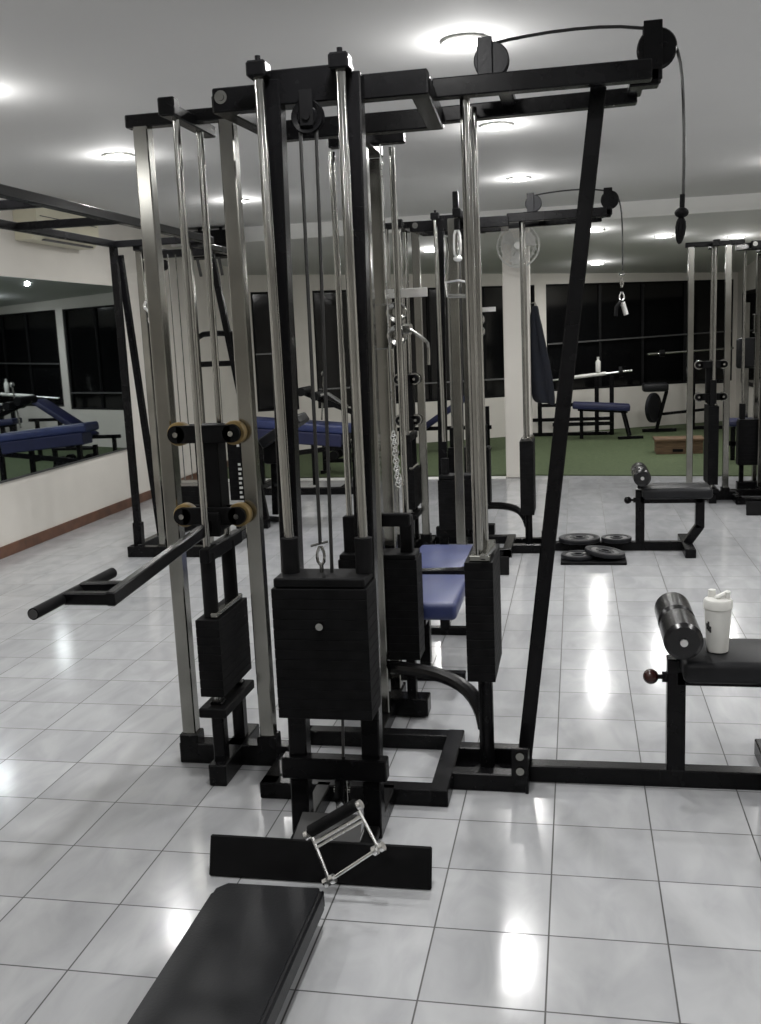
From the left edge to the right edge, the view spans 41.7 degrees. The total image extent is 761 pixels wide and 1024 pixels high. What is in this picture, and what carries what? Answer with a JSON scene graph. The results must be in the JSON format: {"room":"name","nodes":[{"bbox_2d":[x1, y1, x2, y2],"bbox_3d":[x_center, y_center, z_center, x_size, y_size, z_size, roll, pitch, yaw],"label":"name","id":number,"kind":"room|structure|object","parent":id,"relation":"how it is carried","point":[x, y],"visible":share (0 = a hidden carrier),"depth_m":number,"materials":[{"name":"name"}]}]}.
{"room":"gym","nodes":[
{"label":"gym","id":0,"kind":"room"},
{"bbox_2d":[0,198,238,546],"bbox_3d":[-3.349,-0.711,5.835,0.150,2.770,16.265,0,10,11],"label":"wall","id":1,"kind":"structure","parent":0,"point":[30,505],"depth_m":9.39,"materials":[{"name":"beige paint"}]},
{"bbox_2d":[12,208,98,249],"bbox_3d":[-2.686,-2.389,8.340,0.206,0.307,1.050,0,10,11],"label":"air conditioner","id":2,"kind":"object","parent":1,"relation":"attached to","point":[32,214],"visible":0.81,"depth_m":8.10,"materials":[{"name":"beige plastic"}]},
{"bbox_2d":[0,276,126,482],"bbox_3d":[-2.862,-1.060,7.892,0.015,1.562,3.745,0,10,11],"label":"wall mirror","id":3,"kind":"object","parent":1,"relation":"attached to","point":[61,402],"visible":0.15,"depth_m":8.45,"materials":[{"name":"clear mirror"}]},
{"bbox_2d":[0,460,227,558],"bbox_3d":[-3.246,0.639,5.875,0.014,0.090,15.900,0,10,11],"label":"baseboard","id":4,"kind":"structure","parent":1,"relation":"attached to","point":[12,548],"depth_m":8.66,"materials":[{"name":"brown wood"}]},
{"bbox_2d":[193,256,204,276],"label":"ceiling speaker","id":5,"kind":"object","parent":1,"relation":"hanging from","point":[197,258],"depth_m":10.64,"materials":[{"name":"black plastic"}]},
{"bbox_2d":[171,193,760,246],"bbox_3d":[2.359,-3.033,10.076,9.450,0.155,0.162,0,10,11],"label":"trim","id":6,"kind":"structure","parent":1,"relation":"attached to","point":[751,201],"depth_m":9.97,"materials":[{"name":"white paint"}]},
{"bbox_2d":[0,476,760,1023],"bbox_3d":[1.755,0.346,6.863,9.450,0.100,19.800,0,10,11],"label":"floor","id":7,"kind":"structure","parent":0,"point":[554,903],"depth_m":3.29,"materials":[{"name":"tile"}]},
{"bbox_2d":[0,184,246,556],"bbox_3d":[-1.899,-0.462,5.435,0.810,2.295,5.751,0,10,11],"label":"exercise machine","id":8,"kind":"object","parent":7,"relation":"on","point":[16,198],"visible":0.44,"depth_m":7.24,"materials":[{"name":"black metal"}]},
{"bbox_2d":[132,521,144,543],"bbox_3d":[-1.842,0.171,7.614,0.070,0.193,0.070,0,10,11],"label":"socket","id":9,"kind":"object","parent":8,"relation":"attached to","point":[138,526],"depth_m":7.58,"materials":[{"name":"black metal"}]},
{"bbox_2d":[127,883,324,1023],"bbox_3d":[-0.449,1.204,1.907,0.303,0.116,1.790,0,10,11],"label":"bench","id":10,"kind":"object","parent":7,"relation":"on","point":[240,958],"visible":1,"depth_m":2.37,"materials":[{"name":"black leather"}]},
{"bbox_2d":[199,246,270,528],"bbox_3d":[-1.276,-1.029,8.303,0.590,2.363,0.173,0,10,11],"label":"tower","id":11,"kind":"object","parent":7,"relation":"on","point":[234,451],"visible":0.42,"depth_m":8.29,"materials":[{"name":"black metal"}]},
{"bbox_2d":[258,412,308,521],"bbox_3d":[-0.860,-0.387,8.696,0.459,0.926,0.366,0,10,11],"label":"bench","id":12,"kind":"object","parent":7,"relation":"on","point":[267,442],"visible":0.47,"depth_m":8.65,"materials":[{"name":"black metal"}]},
{"bbox_2d":[257,371,352,494],"bbox_3d":[-0.826,-0.841,10.397,1.220,1.230,0.725,0,10,11],"label":"weight bench","id":13,"kind":"object","parent":7,"relation":"on","point":[265,425],"visible":0.49,"depth_m":10.36,"materials":[{"name":"blue leather"}]},
{"bbox_2d":[228,476,505,481],"bbox_3d":[-0.388,-0.369,11.137,3.572,0.005,0.200,0,10,13],"label":"trim","id":14,"kind":"structure","parent":7,"relation":"on","point":[493,477],"depth_m":11.09,"materials":[{"name":"white paint"}]},
{"bbox_2d":[28,19,760,889],"bbox_3d":[0.354,-0.260,3.235,2.427,2.470,1.754,0,10,11],"label":"exercise machine","id":15,"kind":"object","parent":7,"relation":"on","point":[343,636],"depth_m":3.31,"materials":[{"name":"black metal"}]},
{"bbox_2d":[180,728,203,749],"bbox_3d":[-0.713,0.860,3.785,0.072,0.065,0.072,0,10,11],"label":"socket","id":16,"kind":"object","parent":15,"relation":"attached to","point":[190,738],"depth_m":3.75,"materials":[{"name":"black metal"}]},
{"bbox_2d":[199,679,253,718],"bbox_3d":[-0.560,0.682,3.663,0.100,0.040,0.325,0,10,11],"label":"shelf","id":17,"kind":"object","parent":15,"relation":"attached to","point":[214,708],"depth_m":3.56,"materials":[{"name":"black metal"}]},
{"bbox_2d":[257,730,280,752],"bbox_3d":[-0.415,0.857,3.726,0.072,0.065,0.072,0,10,11],"label":"socket","id":18,"kind":"object","parent":15,"relation":"attached to","point":[267,741],"depth_m":3.69,"materials":[{"name":"black metal"}]},
{"bbox_2d":[703,589,732,653],"bbox_3d":[1.109,0.357,3.285,0.092,0.207,0.092,0,10,11],"label":"shaker bottle","id":19,"kind":"object","parent":15,"relation":"on","point":[718,608],"visible":1,"depth_m":3.26,"materials":[{"name":"white plastic"}]},
{"bbox_2d":[704,609,731,653],"bbox_3d":[1.110,0.383,3.289,0.087,0.154,0.087,0,10,11],"label":"cup","id":20,"kind":"object","parent":19,"relation":"attached to","point":[717,621],"depth_m":3.26,"materials":[{"name":"white plastic"}]},
{"bbox_2d":[403,545,472,680],"bbox_3d":[0.277,0.476,4.919,0.361,0.443,1.200,0,10,11],"label":"weight bench","id":21,"kind":"object","parent":7,"relation":"on","point":[443,578],"visible":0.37,"depth_m":4.67,"materials":[{"name":"blue leather"}]},
{"bbox_2d":[227,421,750,478],"bbox_3d":[1.694,-0.872,13.464,6.760,0.011,6.120,0,10,11],"label":"carpet","id":22,"kind":"object","parent":7,"relation":"on","point":[592,455],"visible":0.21,"depth_m":12.09,"materials":[{"name":"green carpet"}]},
{"bbox_2d":[320,440,351,473],"bbox_3d":[-0.383,-0.656,11.601,0.590,0.388,0.300,0,10,11],"label":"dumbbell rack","id":23,"kind":"object","parent":22,"relation":"on","point":[339,460],"visible":0.2,"depth_m":11.60,"materials":[{"name":"black metal"}]},
{"bbox_2d":[324,458,343,462],"bbox_3d":[-0.381,-0.601,11.610,0.540,0.030,0.160,0,10,11],"label":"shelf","id":24,"kind":"object","parent":23,"relation":"attached to","point":[339,460],"depth_m":11.57,"materials":[{"name":"black metal"}]},
{"bbox_2d":[330,450,343,460],"bbox_3d":[-0.512,-0.671,11.623,0.108,0.110,0.320,0,10,11],"label":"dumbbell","id":25,"kind":"object","parent":23,"relation":"on","point":[334,455],"visible":0.82,"depth_m":11.47,"materials":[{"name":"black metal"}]},
{"bbox_2d":[397,387,491,455],"bbox_3d":[0.800,-1.214,13.079,1.300,0.874,0.500,0,10,11],"label":"bench","id":26,"kind":"object","parent":22,"relation":"on","point":[432,421],"visible":0.31,"depth_m":12.96,"materials":[{"name":"black metal"}]},
{"bbox_2d":[533,375,613,436],"bbox_3d":[2.754,-1.528,14.451,1.210,0.848,0.060,0,10,11],"label":"rack","id":27,"kind":"object","parent":22,"relation":"on","point":[596,418],"visible":0.64,"depth_m":14.41,"materials":[{"name":"black metal"}]},
{"bbox_2d":[553,366,631,380],"bbox_3d":[2.894,-1.960,14.271,1.363,0.202,0.150,0,10,11],"label":"barbell","id":28,"kind":"object","parent":27,"relation":"on","point":[621,370],"visible":0.77,"depth_m":14.21,"materials":[{"name":"silver metal"}]},
{"bbox_2d":[596,357,600,371],"bbox_3d":[3.094,-2.095,14.207,0.070,0.215,0.070,0,10,11],"label":"water bottle","id":29,"kind":"object","parent":28,"relation":"on","point":[598,362],"visible":1,"depth_m":14.18,"materials":[{"name":"white plastic"}]},
{"bbox_2d":[552,401,642,439],"bbox_3d":[3.024,-1.282,13.939,1.233,0.519,0.374,0,10,11],"label":"bench","id":30,"kind":"object","parent":22,"relation":"on","point":[623,408],"visible":1,"depth_m":13.84,"materials":[{"name":"blue leather"}]},
{"bbox_2d":[642,382,703,431],"bbox_3d":[4.221,-1.505,14.364,0.881,0.707,0.424,0,10,11],"label":"stand","id":31,"kind":"object","parent":22,"relation":"on","point":[654,408],"visible":0.99,"depth_m":14.38,"materials":[{"name":"black metal"}]},
{"bbox_2d":[653,435,703,453],"bbox_3d":[3.607,-0.812,12.097,0.580,0.183,0.340,0,10,11],"label":"box","id":32,"kind":"object","parent":22,"relation":"on","point":[662,444],"visible":0.98,"depth_m":11.96,"materials":[{"name":"brown wood"}]},
{"bbox_2d":[693,352,722,429],"bbox_3d":[4.770,-1.761,14.501,0.510,1.118,0.060,0,10,11],"label":"stand","id":33,"kind":"object","parent":22,"relation":"on","point":[695,381],"visible":0.11,"depth_m":14.50,"materials":[{"name":"black metal"}]},
{"bbox_2d":[647,347,733,356],"bbox_3d":[4.462,-2.302,14.379,1.205,0.103,0.100,-1,10,7],"label":"barbell","id":34,"kind":"object","parent":33,"relation":"on","point":[661,353],"visible":0.91,"depth_m":14.39,"materials":[{"name":"silver metal"}]},
{"bbox_2d":[729,302,753,459],"bbox_3d":[4.141,-1.461,11.164,0.560,1.738,0.550,0,10,11],"label":"press","id":35,"kind":"object","parent":22,"relation":"on","point":[749,342],"visible":0.39,"depth_m":11.24,"materials":[{"name":"black metal"}]},
{"bbox_2d":[385,187,712,574],"bbox_3d":[1.118,-0.939,6.906,2.255,2.470,1.612,0,10,11],"label":"exercise machine","id":36,"kind":"object","parent":7,"relation":"on","point":[455,526],"depth_m":6.88,"materials":[{"name":"black metal"}]},
{"bbox_2d":[559,533,599,544],"bbox_3d":[1.409,0.191,7.079,0.290,0.030,0.290,0,10,11],"label":"weight plate","id":37,"kind":"object","parent":36,"relation":"on","point":[571,538],"visible":1,"depth_m":7.03,"materials":[{"name":"grey metal"}]},
{"bbox_2d":[601,534,631,543],"bbox_3d":[1.659,0.189,7.029,0.210,0.030,0.210,0,10,11],"label":"weight plate","id":38,"kind":"object","parent":36,"relation":"on","point":[609,538],"visible":1,"depth_m":6.98,"materials":[{"name":"grey metal"}]},
{"bbox_2d":[614,292,628,315],"bbox_3d":[1.635,-1.413,6.785,0.099,0.161,0.034,0,10,11],"label":"grip","id":39,"kind":"object","parent":36,"relation":"hanging from","point":[623,304],"visible":1,"depth_m":6.78,"materials":[{"name":"silver metal"}]},
{"bbox_2d":[561,556,626,564],"bbox_3d":[1.438,0.318,6.755,0.430,0.020,0.280,0,10,11],"label":"floor mat","id":40,"kind":"object","parent":7,"relation":"on","point":[596,561],"visible":0.58,"depth_m":6.64,"materials":[{"name":"black rubber"}]},
{"bbox_2d":[561,550,594,560],"bbox_3d":[1.337,0.295,6.760,0.230,0.028,0.230,0,10,11],"label":"weight plate","id":41,"kind":"object","parent":40,"relation":"on","point":[572,555],"visible":0.92,"depth_m":6.71,"materials":[{"name":"grey metal"}]},
{"bbox_2d":[584,545,624,558],"bbox_3d":[1.512,0.271,6.737,0.270,0.067,0.270,0,10,11],"label":"weight plate","id":42,"kind":"object","parent":40,"relation":"on","point":[599,551],"visible":1,"depth_m":6.69,"materials":[{"name":"grey metal"}]},
{"bbox_2d":[685,239,760,514],"bbox_3d":[3.449,-1.267,8.498,1.620,2.365,1.385,-9,12,-34],"label":"exercise machine","id":43,"kind":"object","parent":7,"relation":"on","point":[748,430],"visible":0.92,"depth_m":8.68,"materials":[{"name":"black metal"}]},
{"bbox_2d":[0,0,760,230],"bbox_3d":[1.067,-1.944,3.469,9.450,0.100,13.800,0,10,11],"label":"ceiling","id":44,"kind":"structure","parent":0,"point":[71,71],"depth_m":4.97,"materials":[{"name":"white paint"}]},
{"bbox_2d":[102,153,133,159],"bbox_3d":[-1.685,-2.285,6.420,0.200,0.015,0.200,0,10,11],"label":"recessed light","id":45,"kind":"object","parent":44,"relation":"in","point":[112,156],"visible":1,"depth_m":6.40,"materials":[{"name":"white glass"}]},
{"bbox_2d":[192,228,202,233],"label":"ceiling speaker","id":46,"kind":"object","parent":44,"relation":"hanging from","point":[199,229],"depth_m":10.53,"materials":[{"name":"black plastic"}]},
{"bbox_2d":[210,227,226,245],"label":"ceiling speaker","id":47,"kind":"object","parent":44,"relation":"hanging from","point":[219,235],"depth_m":10.49,"materials":[{"name":"black plastic"}]},
{"bbox_2d":[215,253,226,275],"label":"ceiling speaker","id":48,"kind":"object","parent":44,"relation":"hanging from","point":[219,256],"depth_m":10.58,"materials":[{"name":"black plastic"}]},
{"bbox_2d":[442,34,484,49],"bbox_3d":[0.357,-1.986,4.224,0.200,0.015,0.200,0,10,11],"label":"recessed light","id":49,"kind":"object","parent":44,"relation":"in","point":[464,41],"visible":0.76,"depth_m":4.21,"materials":[{"name":"white glass"}]},
{"bbox_2d":[480,122,512,130],"bbox_3d":[0.694,-2.312,5.991,0.200,0.015,0.200,0,10,11],"label":"recessed light","id":50,"kind":"object","parent":44,"relation":"in","point":[494,126],"visible":1,"depth_m":5.97,"materials":[{"name":"white glass"}]},
{"bbox_2d":[507,177,530,181],"bbox_3d":[1.126,-2.706,8.121,0.200,0.015,0.200,0,10,11],"label":"recessed light","id":51,"kind":"object","parent":44,"relation":"in","point":[513,179],"visible":1,"depth_m":8.10,"materials":[{"name":"white glass"}]},
{"bbox_2d":[180,210,760,274],"bbox_3d":[1.635,-3.370,13.248,6.810,0.450,5.810,0,10,11],"label":"wall","id":52,"kind":"structure","parent":0,"point":[643,252],"depth_m":12.11,"materials":[{"name":"white paint"}]},
{"bbox_2d":[591,229,604,231],"bbox_3d":[2.330,-3.051,10.836,0.200,0.015,0.200,0,10,11],"label":"recessed light","id":53,"kind":"object","parent":52,"relation":"in","point":[593,230],"visible":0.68,"depth_m":10.76,"materials":[{"name":"white glass"}]},
{"bbox_2d":[655,235,672,237],"bbox_3d":[3.239,-3.146,11.417,0.200,0.015,0.200,0,10,11],"label":"recessed light","id":54,"kind":"object","parent":52,"relation":"in","point":[664,236],"visible":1,"depth_m":11.35,"materials":[{"name":"white glass"}]},
{"bbox_2d":[728,236,745,238],"bbox_3d":[4.149,-3.202,11.643,0.200,0.015,0.200,0,10,11],"label":"recessed light","id":55,"kind":"object","parent":52,"relation":"in","point":[732,237],"visible":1,"depth_m":11.60,"materials":[{"name":"white glass"}]},
{"bbox_2d":[247,272,737,449],"bbox_3d":[1.873,-2.451,14.639,7.592,2.700,0.150,-5,10,-15],"label":"wall","id":56,"kind":"structure","parent":0,"point":[676,400],"depth_m":14.68,"materials":[{"name":"beige paint"}]},
{"bbox_2d":[250,292,298,411],"bbox_3d":[-1.448,-2.198,13.696,0.646,1.660,0.072,-5,10,-15],"label":"window","id":57,"kind":"structure","parent":56,"relation":"in","point":[262,351],"depth_m":13.67,"materials":[{"name":"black glass"}]},
{"bbox_2d":[312,285,533,407],"bbox_3d":[0.676,-2.385,14.269,3.363,1.660,0.072,-5,10,-15],"label":"window","id":58,"kind":"structure","parent":56,"relation":"in","point":[492,296],"depth_m":14.27,"materials":[{"name":"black glass"}]},
{"bbox_2d":[546,279,732,390],"bbox_3d":[3.951,-2.697,15.148,3.217,1.610,0.072,-5,10,-15],"label":"window","id":59,"kind":"structure","parent":56,"relation":"in","point":[656,320],"depth_m":15.15,"materials":[{"name":"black glass"}]},
{"bbox_2d":[501,228,532,477],"bbox_3d":[1.454,-1.682,10.586,0.275,2.625,0.300,0,10,11],"label":"column","id":60,"kind":"structure","parent":0,"point":[510,276],"depth_m":10.45,"materials":[{"name":"beige paint"}]},
{"bbox_2d":[496,227,539,267],"bbox_3d":[1.397,-2.683,10.095,0.436,0.436,0.311,0,10,11],"label":"wall fan","id":61,"kind":"object","parent":60,"relation":"attached to","point":[508,239],"visible":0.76,"depth_m":10.00,"materials":[{"name":"white plastic"}]},
{"bbox_2d":[530,302,554,404],"bbox_3d":[1.688,-1.659,10.496,0.266,1.080,0.101,2,11,23],"label":"jacket","id":62,"kind":"object","parent":60,"relation":"hanging from","point":[542,386],"visible":0.98,"depth_m":10.50,"materials":[{"name":"blue fabric"}]},
{"bbox_2d":[735,260,755,417],"bbox_3d":[5.088,-2.271,12.828,0.150,2.700,5.610,0,10,11],"label":"wall","id":63,"kind":"structure","parent":0,"point":[751,268],"depth_m":15.10,"materials":[{"name":"beige paint"}]},
{"bbox_2d":[741,289,755,386],"bbox_3d":[5.006,-2.220,12.848,0.030,1.350,4.350,0,10,11],"label":"window","id":64,"kind":"structure","parent":63,"relation":"in","point":[750,294],"depth_m":14.17,"materials":[{"name":"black glass"}]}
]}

